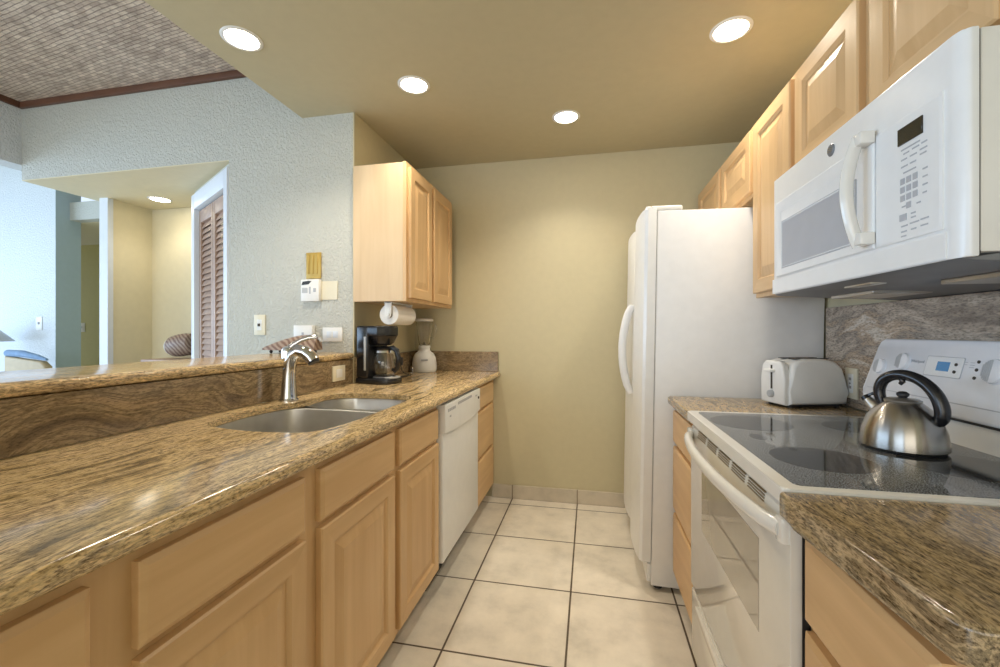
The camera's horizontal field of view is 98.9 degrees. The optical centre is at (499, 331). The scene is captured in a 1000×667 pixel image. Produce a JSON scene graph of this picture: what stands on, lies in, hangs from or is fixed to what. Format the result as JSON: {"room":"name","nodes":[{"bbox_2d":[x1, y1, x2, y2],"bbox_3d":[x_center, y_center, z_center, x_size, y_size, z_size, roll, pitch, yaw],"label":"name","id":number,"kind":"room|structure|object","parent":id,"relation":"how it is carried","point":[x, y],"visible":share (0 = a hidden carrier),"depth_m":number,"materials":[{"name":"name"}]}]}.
{"room":"kitchen","nodes":[
{"label":"kitchen","id":0,"kind":"room"},
{"bbox_2d":[0,101,21,170],"bbox_3d":[-3.705,-1.365,1.188,0.140,0.460,3.800,0,0,12],"label":"beam","id":1,"kind":"structure","parent":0,"point":[10,116],"depth_m":2.87,"materials":[{"name":"white paint"}]},
{"bbox_2d":[0,94,19,106],"bbox_3d":[-3.638,-1.537,1.105,0.025,0.040,3.665,0,0,12],"label":"trim","id":2,"kind":"structure","parent":1,"relation":"attached to","point":[5,99],"depth_m":2.85,"materials":[{"name":"brown wood"}]},
{"bbox_2d":[0,165,54,371],"bbox_3d":[-6.025,-0.595,5.007,2.347,3.600,0.120,0,0,12],"label":"wall","id":3,"kind":"structure","parent":0,"point":[27,210],"depth_m":4.79,"materials":[{"name":"white paint"}]},
{"bbox_2d":[36,317,41,329],"bbox_3d":[-5.118,-0.090,4.746,0.090,0.150,0.016,0,0,12],"label":"light switch","id":4,"kind":"object","parent":3,"relation":"attached to","point":[38,319],"visible":1,"depth_m":4.75,"materials":[{"name":"white plastic"}]},
{"bbox_2d":[55,190,80,367],"bbox_3d":[-4.920,-0.595,4.836,0.120,3.600,0.240,0,0,12],"label":"wall","id":5,"kind":"structure","parent":0,"point":[67,232],"depth_m":4.81,"materials":[{"name":"blue paint"}]},
{"bbox_2d":[70,201,98,222],"bbox_3d":[-3.796,-1.355,4.666,2.150,0.200,0.110,0,0,12],"label":"wall passage header","id":6,"kind":"structure","parent":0,"point":[86,211],"depth_m":4.79,"materials":[{"name":"grey paint"}]},
{"bbox_2d":[81,244,98,365],"bbox_3d":[-4.714,-0.025,6.009,4.900,2.460,0.120,0,0,12],"label":"wall","id":7,"kind":"structure","parent":0,"point":[89,253],"depth_m":6.20,"materials":[{"name":"yellow paint"}]},
{"bbox_2d":[81,323,84,331],"bbox_3d":[-6.089,-0.060,6.229,0.120,0.130,0.014,0,0,12],"label":"light switch","id":8,"kind":"object","parent":7,"relation":"attached to","point":[82,324],"visible":0.62,"depth_m":6.22,"materials":[{"name":"beige plastic"}]},
{"bbox_2d":[81,222,98,244],"bbox_3d":[-4.815,-1.275,5.529,4.900,0.040,1.160,0,0,12],"label":"ceiling","id":9,"kind":"structure","parent":0,"point":[89,230],"depth_m":5.48,"materials":[{"name":"beige paint"}]},
{"bbox_2d":[0,0,236,101],"bbox_3d":[-4.865,-1.575,0.507,6.470,0.040,5.390,0,0,12],"label":"ceiling","id":10,"kind":"structure","parent":0,"point":[49,48],"depth_m":2.35,"materials":[{"name":"brown wood"}]},
{"bbox_2d":[22,160,228,209],"bbox_3d":[-2.014,-1.113,3.107,2.380,0.165,0.868,0,0,12],"label":"ceiling","id":11,"kind":"structure","parent":0,"point":[177,183],"depth_m":3.00,"materials":[{"name":"beige paint"}]},
{"bbox_2d":[147,196,172,202],"bbox_3d":[-2.650,-1.028,3.337,0.160,0.005,0.160,0,0,12],"label":"recessed light","id":12,"kind":"object","parent":11,"relation":"in","point":[153,198],"visible":1,"depth_m":3.33,"materials":[{"name":"white plastic"}]},
{"bbox_2d":[113,200,222,363],"bbox_3d":[-1.924,0.087,3.317,2.270,2.235,0.420,0,0,12],"label":"wall","id":13,"kind":"structure","parent":0,"point":[152,248],"depth_m":3.56,"materials":[{"name":"beige paint"}]},
{"bbox_2d":[99,198,112,364],"bbox_3d":[-3.009,0.087,3.525,0.080,2.235,0.460,0,0,12],"label":"trim","id":14,"kind":"structure","parent":13,"relation":"attached to","point":[105,204],"depth_m":3.30,"materials":[{"name":"white paint"}]},
{"bbox_2d":[22,77,352,383],"bbox_3d":[-2.037,-0.195,2.723,2.492,2.800,0.110,0,0,12],"label":"wall","id":15,"kind":"structure","parent":0,"point":[291,175],"depth_m":2.55,"materials":[{"name":"grey paint"}]},
{"bbox_2d":[17,70,245,108],"bbox_3d":[-2.209,-1.537,2.690,2.170,0.040,0.025,0,0,12],"label":"trim","id":16,"kind":"structure","parent":15,"relation":"attached to","point":[233,74],"depth_m":2.70,"materials":[{"name":"brown wood"}]},
{"bbox_2d":[254,315,265,334],"bbox_3d":[-1.423,-0.039,2.528,0.075,0.120,0.016,0,0,12],"label":"light switch","id":17,"kind":"object","parent":15,"relation":"attached to","point":[259,320],"visible":1,"depth_m":2.53,"materials":[{"name":"beige plastic"}]},
{"bbox_2d":[294,325,314,336],"bbox_3d":[-1.123,0.010,2.457,0.120,0.090,0.032,0,0,12],"label":"phone jack","id":18,"kind":"object","parent":15,"relation":"attached to","point":[299,330],"visible":0.64,"depth_m":2.44,"materials":[{"name":"white plastic"}]},
{"bbox_2d":[306,252,320,278],"bbox_3d":[-1.070,-0.378,2.457,0.095,0.150,0.012,0,0,12],"label":"door chime","id":19,"kind":"object","parent":15,"relation":"attached to","point":[313,260],"visible":1,"depth_m":2.45,"materials":[{"name":"yellow plastic"}]},
{"bbox_2d":[301,279,337,301],"bbox_3d":[-1.031,-0.235,2.440,0.218,0.124,0.028,0,0,12],"label":"thermostat","id":20,"kind":"object","parent":15,"relation":"attached to","point":[311,289],"visible":1,"depth_m":2.44,"materials":[{"name":"white plastic"}]},
{"bbox_2d":[323,327,342,341],"bbox_3d":[-0.952,0.017,2.433,0.125,0.080,0.008,0,0,12],"label":"wall outlet","id":21,"kind":"object","parent":15,"relation":"attached to","point":[330,334],"visible":1,"depth_m":2.43,"materials":[{"name":"white plastic"}]},
{"bbox_2d":[327,331,337,337],"bbox_3d":[-0.952,0.017,2.430,0.072,0.036,0.003,0,0,12],"label":"socket","id":22,"kind":"object","parent":21,"relation":"attached to","point":[330,334],"depth_m":2.43,"materials":[{"name":"white paint"}]},
{"bbox_2d":[1,112,414,459],"bbox_3d":[-1.103,-0.195,1.484,0.170,2.800,3.650,0,0,12],"label":"wall","id":23,"kind":"structure","parent":0,"point":[369,148],"depth_m":2.58,"materials":[{"name":"paint"}]},
{"bbox_2d":[0,359,352,459],"bbox_3d":[-1.124,0.223,1.048,0.017,0.135,2.789,0,0,12],"label":"backsplash","id":24,"kind":"structure","parent":23,"relation":"attached to","point":[33,423],"depth_m":1.25,"materials":[{"name":"brown stone"}]},
{"bbox_2d":[332,365,344,381],"bbox_3d":[-0.854,0.221,2.267,0.010,0.080,0.115,0,0,12],"label":"outlet","id":25,"kind":"object","parent":24,"relation":"attached to","point":[338,372],"visible":1,"depth_m":2.26,"materials":[{"name":"beige plastic"}]},
{"bbox_2d":[336,369,341,377],"bbox_3d":[-0.850,0.221,2.266,0.002,0.044,0.055,0,0,12],"label":"socket","id":26,"kind":"object","parent":25,"relation":"attached to","point":[338,371],"depth_m":2.26,"materials":[{"name":"white plastic"}]},
{"bbox_2d":[0,352,353,398],"bbox_3d":[-1.305,0.136,1.084,0.400,0.037,2.785,0,0,12],"label":"bar","id":27,"kind":"object","parent":23,"relation":"on","point":[18,383],"visible":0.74,"depth_m":1.30,"materials":[{"name":"stone"}]},
{"bbox_2d":[262,335,322,352],"bbox_3d":[-1.099,0.068,2.305,0.320,0.098,0.150,0,0,12],"label":"woven basket","id":28,"kind":"object","parent":27,"relation":"on","point":[315,344],"visible":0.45,"depth_m":2.26,"materials":[{"name":"wicker"}]},
{"bbox_2d":[354,351,416,382],"bbox_3d":[-0.725,0.218,2.826,0.017,0.144,0.858,0,0,12],"label":"backsplash","id":29,"kind":"structure","parent":23,"relation":"attached to","point":[408,356],"depth_m":3.02,"materials":[{"name":"brown stone"}]},
{"bbox_2d":[400,357,410,376],"bbox_3d":[-0.632,0.232,2.809,0.095,0.114,0.267,0,0,-10],"label":"power cord","id":30,"kind":"object","parent":29,"relation":"attached to","point":[401,363],"visible":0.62,"depth_m":2.90,"materials":[{"name":"black rubber"}]},
{"bbox_2d":[353,161,451,308],"bbox_3d":[-0.577,-0.547,2.744,0.339,0.764,0.781,0,0,12],"label":"upper cabinet","id":31,"kind":"object","parent":23,"relation":"attached to","point":[402,224],"visible":0.98,"depth_m":2.38,"materials":[{"name":"brown wood"}]},
{"bbox_2d":[380,302,415,324],"bbox_3d":[-0.594,-0.102,2.516,0.114,0.128,0.292,0,0,12],"label":"paper towel holder","id":32,"kind":"object","parent":31,"relation":"attached to","point":[390,314],"visible":1,"depth_m":2.40,"materials":[{"name":"white paper"}]},
{"bbox_2d":[195,164,228,192],"bbox_3d":[-1.909,0.087,2.916,0.840,2.235,0.100,0,0,42],"label":"wall","id":33,"kind":"structure","parent":0,"point":[228,164],"depth_m":2.85,"materials":[{"name":"grey paint"}]},
{"bbox_2d":[191,167,228,358],"bbox_3d":[-1.922,0.105,2.905,0.835,2.200,0.112,0,0,42],"label":"door","id":34,"kind":"structure","parent":33,"relation":"in","point":[209,204],"depth_m":2.91,"materials":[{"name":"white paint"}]},
{"bbox_2d":[144,0,852,168],"bbox_3d":[-0.324,-1.415,-0.009,2.630,0.360,6.250,0,0,12],"label":"ceiling","id":35,"kind":"structure","parent":0,"point":[637,74],"depth_m":1.99,"materials":[{"name":"paint"}]},
{"bbox_2d":[219,25,263,51],"bbox_3d":[-1.089,-1.232,1.807,0.160,0.005,0.160,0,0,12],"label":"recessed light","id":36,"kind":"object","parent":35,"relation":"in","point":[240,38],"visible":1,"depth_m":1.80,"materials":[{"name":"white plastic"}]},
{"bbox_2d":[398,75,429,93],"bbox_3d":[-0.431,-1.232,2.145,0.160,0.005,0.160,0,0,12],"label":"recessed light","id":37,"kind":"object","parent":35,"relation":"in","point":[409,84],"visible":1,"depth_m":2.14,"materials":[{"name":"white plastic"}]},
{"bbox_2d":[552,110,579,123],"bbox_3d":[0.380,-1.232,2.465,0.160,0.005,0.160,0,0,12],"label":"recessed light","id":38,"kind":"object","parent":35,"relation":"in","point":[564,116],"visible":1,"depth_m":2.46,"materials":[{"name":"white plastic"}]},
{"bbox_2d":[709,16,753,42],"bbox_3d":[0.946,-1.232,1.753,0.160,0.005,0.160,0,0,12],"label":"recessed light","id":39,"kind":"object","parent":35,"relation":"in","point":[731,29],"visible":1,"depth_m":1.75,"materials":[{"name":"white plastic"}]},
{"bbox_2d":[377,496,697,666],"bbox_3d":[-3.127,1.235,2.139,9.200,0.060,9.500,0,0,12],"label":"floor","id":40,"kind":"structure","parent":0,"point":[525,583],"depth_m":1.92,"materials":[{"name":"beige tile"}]},
{"bbox_2d":[0,330,14,341],"bbox_3d":[-5.418,0.570,4.511,0.420,1.270,0.420,0,0,12],"label":"floor lamp","id":41,"kind":"object","parent":40,"relation":"on","point":[3,337],"visible":0.75,"depth_m":4.54,"materials":[{"name":"white fabric"}]},
{"bbox_2d":[4,350,51,370],"bbox_3d":[-4.788,0.695,4.083,0.551,1.020,0.520,0,0,12],"label":"dining chair","id":42,"kind":"object","parent":40,"relation":"on","point":[13,360],"visible":0.38,"depth_m":4.28,"materials":[{"name":"beige fabric"}]},
{"bbox_2d":[4,350,47,360],"bbox_3d":[-4.755,0.238,4.306,0.523,0.107,0.068,0,0,12],"label":"cushion","id":43,"kind":"object","parent":42,"relation":"on","point":[10,355],"depth_m":4.29,"materials":[{"name":"blue fabric"}]},
{"bbox_2d":[0,564,107,666],"bbox_3d":[-0.945,0.768,0.222,0.600,0.873,0.945,0,0,12],"label":"base cabinet","id":44,"kind":"object","parent":40,"relation":"on","point":[66,626],"visible":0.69,"depth_m":0.56,"materials":[{"name":"brown wood"}]},
{"bbox_2d":[141,358,190,361],"bbox_3d":[-2.554,0.711,3.404,0.440,0.988,0.250,0,0,12],"label":"console","id":45,"kind":"object","parent":40,"relation":"on","point":[156,359],"visible":0.12,"depth_m":3.32,"materials":[{"name":"brown wood"}]},
{"bbox_2d":[163,333,190,355],"bbox_3d":[-2.508,0.106,3.389,0.256,0.185,0.178,0,0,12],"label":"drum","id":46,"kind":"object","parent":45,"relation":"on","point":[179,344],"visible":0.8,"depth_m":3.31,"materials":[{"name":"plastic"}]},
{"bbox_2d":[108,469,306,666],"bbox_3d":[-0.801,0.768,0.904,0.600,0.873,0.450,0,0,12],"label":"base cabinet","id":47,"kind":"object","parent":40,"relation":"on","point":[227,588],"visible":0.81,"depth_m":0.80,"materials":[{"name":"brown wood"}]},
{"bbox_2d":[293,406,438,666],"bbox_3d":[-0.660,0.768,1.573,0.600,0.873,0.917,0,0,12],"label":"base cabinet","id":48,"kind":"object","parent":40,"relation":"on","point":[373,505],"visible":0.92,"depth_m":1.34,"materials":[{"name":"brown wood"}]},
{"bbox_2d":[0,370,499,615],"bbox_3d":[-0.699,0.311,1.396,0.667,0.040,3.645,0,0,12],"label":"countertop","id":49,"kind":"structure","parent":48,"relation":"on","point":[67,513],"depth_m":0.87,"materials":[{"name":"stone"}]},
{"bbox_2d":[278,335,318,401],"bbox_3d":[-0.844,0.152,1.803,0.174,0.276,0.078,0,0,5],"label":"faucet","id":50,"kind":"object","parent":49,"relation":"on","point":[290,354],"visible":1,"depth_m":1.78,"materials":[{"name":"silver metal"}]},
{"bbox_2d":[216,398,406,432],"bbox_3d":[-0.666,0.424,1.625,0.503,0.218,0.792,0,0,12],"label":"sink","id":51,"kind":"object","parent":49,"relation":"in","point":[326,414],"visible":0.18,"depth_m":1.73,"materials":[{"name":"silver metal"}]},
{"bbox_2d":[356,326,401,384],"bbox_3d":[-0.657,0.130,2.417,0.253,0.322,0.172,0,0,26],"label":"coffee maker","id":52,"kind":"object","parent":49,"relation":"on","point":[377,363],"visible":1,"depth_m":2.37,"materials":[{"name":"black plastic"}]},
{"bbox_2d":[412,318,436,372],"bbox_3d":[-0.544,0.099,3.102,0.187,0.384,0.172,0,0,12],"label":"blender","id":53,"kind":"object","parent":49,"relation":"on","point":[424,360],"visible":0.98,"depth_m":3.06,"materials":[{"name":"white plastic"}]},
{"bbox_2d":[416,321,436,348],"bbox_3d":[-0.530,0.025,3.100,0.160,0.199,0.124,0,0,12],"label":"jar","id":54,"kind":"object","parent":53,"relation":"on","point":[424,328],"depth_m":3.06,"materials":[{"name":"clear glass"}]},
{"bbox_2d":[425,388,479,590],"bbox_3d":[-0.486,0.770,2.335,0.628,0.870,0.634,0,0,12],"label":"dishwasher","id":55,"kind":"object","parent":40,"relation":"on","point":[457,440],"visible":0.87,"depth_m":2.17,"materials":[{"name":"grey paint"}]},
{"bbox_2d":[476,380,492,505],"bbox_3d":[-0.378,0.768,2.917,0.600,0.873,0.537,0,0,12],"label":"base cabinet","id":56,"kind":"object","parent":40,"relation":"on","point":[485,414],"visible":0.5,"depth_m":2.80,"materials":[{"name":"brown wood"}]},
{"bbox_2d":[673,410,692,622],"bbox_3d":[1.037,0.768,1.677,0.611,0.873,0.416,0,0,12],"label":"base cabinet","id":57,"kind":"object","parent":40,"relation":"on","point":[681,456],"visible":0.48,"depth_m":1.72,"materials":[{"name":"brown wood"}]},
{"bbox_2d":[668,396,865,422],"bbox_3d":[1.028,0.311,1.674,0.633,0.040,0.420,0,0,12],"label":"countertop","id":58,"kind":"structure","parent":57,"relation":"on","point":[681,404],"depth_m":1.64,"materials":[{"name":"stone"}]},
{"bbox_2d":[761,357,848,407],"bbox_3d":[1.189,0.198,1.699,0.277,0.186,0.151,0,0,-5],"label":"toaster","id":59,"kind":"object","parent":58,"relation":"on","point":[792,382],"visible":1,"depth_m":1.63,"materials":[{"name":"white plastic"}]},
{"bbox_2d":[789,404,841,406],"bbox_3d":[1.204,0.282,1.701,0.210,0.008,0.130,0,0,-5],"label":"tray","id":60,"kind":"object","parent":59,"relation":"on","point":[790,405],"depth_m":1.63,"materials":[{"name":"black plastic"}]},
{"bbox_2d":[618,205,824,588],"bbox_3d":[1.078,0.311,2.366,0.824,1.780,0.909,1,0,12],"label":"refrigerator","id":61,"kind":"object","parent":40,"relation":"on","point":[693,324],"visible":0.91,"depth_m":1.96,"materials":[{"name":"white metal"}]},
{"bbox_2d":[684,339,999,666],"bbox_3d":[0.873,0.614,1.090,0.684,1.182,0.781,0,0,12],"label":"range","id":62,"kind":"object","parent":40,"relation":"on","point":[748,562],"visible":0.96,"depth_m":1.00,"materials":[{"name":"metal"}]},
{"bbox_2d":[859,370,951,456],"bbox_3d":[0.967,0.186,1.028,0.162,0.189,0.162,0,0,12],"label":"kettle","id":63,"kind":"object","parent":62,"relation":"on","point":[902,425],"visible":1,"depth_m":0.98,"materials":[{"name":"silver metal"}]},
{"bbox_2d":[805,540,967,666],"bbox_3d":[0.797,0.768,0.535,0.611,0.873,0.336,0,0,12],"label":"base cabinet","id":64,"kind":"object","parent":40,"relation":"on","point":[851,627],"visible":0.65,"depth_m":0.61,"materials":[{"name":"brown wood"}]},
{"bbox_2d":[780,492,999,666],"bbox_3d":[0.780,0.308,0.527,0.647,0.046,0.359,0,0,12],"label":"countertop","id":65,"kind":"structure","parent":64,"relation":"on","point":[936,566],"depth_m":0.55,"materials":[{"name":"stone"}]},
{"bbox_2d":[415,142,739,495],"bbox_3d":[0.434,-0.195,3.087,2.420,2.800,0.120,0,0,12],"label":"wall","id":66,"kind":"structure","parent":0,"point":[540,246],"depth_m":3.03,"materials":[{"name":"paint"}]},
{"bbox_2d":[417,351,497,371],"bbox_3d":[-0.321,0.218,3.171,0.629,0.144,0.017,0,0,12],"label":"backsplash","id":67,"kind":"structure","parent":66,"relation":"attached to","point":[446,360],"depth_m":3.15,"materials":[{"name":"brown stone"}]},
{"bbox_2d":[492,483,624,507],"bbox_3d":[0.763,1.157,2.950,1.680,0.096,0.012,0,0,12],"label":"baseboard","id":68,"kind":"structure","parent":66,"relation":"attached to","point":[612,499],"depth_m":3.02,"materials":[{"name":"beige tile"}]},
{"bbox_2d":[823,298,899,412],"bbox_3d":[1.024,-0.195,-0.282,0.120,2.800,6.470,0,0,12],"label":"wall","id":69,"kind":"structure","parent":0,"point":[829,302],"depth_m":1.73,"materials":[{"name":"paint"}]},
{"bbox_2d":[698,127,752,208],"bbox_3d":[1.343,-0.745,2.309,0.319,0.310,1.008,0,0,12],"label":"upper cabinet","id":70,"kind":"object","parent":69,"relation":"attached to","point":[731,186],"visible":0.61,"depth_m":2.07,"materials":[{"name":"brown wood"}]},
{"bbox_2d":[753,74,794,297],"bbox_3d":[1.200,-0.521,1.628,0.319,0.757,0.380,0,0,12],"label":"upper cabinet","id":71,"kind":"object","parent":69,"relation":"attached to","point":[774,131],"visible":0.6,"depth_m":1.68,"materials":[{"name":"brown wood"}]},
{"bbox_2d":[795,0,999,163],"bbox_3d":[1.080,-0.709,1.058,0.319,0.383,0.780,0,0,12],"label":"upper cabinet","id":72,"kind":"object","parent":69,"relation":"attached to","point":[873,44],"visible":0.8,"depth_m":1.11,"materials":[{"name":"brown wood"}]},
{"bbox_2d":[773,25,999,299],"bbox_3d":[1.021,-0.309,1.070,0.438,0.416,0.770,0,0,12],"label":"microwave","id":73,"kind":"object","parent":72,"relation":"attached to","point":[901,201],"visible":0.99,"depth_m":0.87,"materials":[{"name":"plastic"}]},
{"bbox_2d":[826,291,999,411],"bbox_3d":[1.211,0.095,0.952,0.020,0.390,1.762,0,0,12],"label":"backsplash","id":74,"kind":"structure","parent":69,"relation":"attached to","point":[854,333],"depth_m":1.38,"materials":[{"name":"grey stone"}]},
{"bbox_2d":[845,367,858,399],"bbox_3d":[1.337,0.197,1.629,0.010,0.116,0.074,0,0,12],"label":"outlet","id":75,"kind":"object","parent":74,"relation":"attached to","point":[851,374],"visible":0.96,"depth_m":1.61,"materials":[{"name":"beige plastic"}]},
{"bbox_2d":[848,373,852,392],"bbox_3d":[1.334,0.197,1.629,0.003,0.072,0.034,0,0,12],"label":"socket","id":76,"kind":"object","parent":75,"relation":"attached to","point":[850,375],"depth_m":1.63,"materials":[{"name":"white plastic"}]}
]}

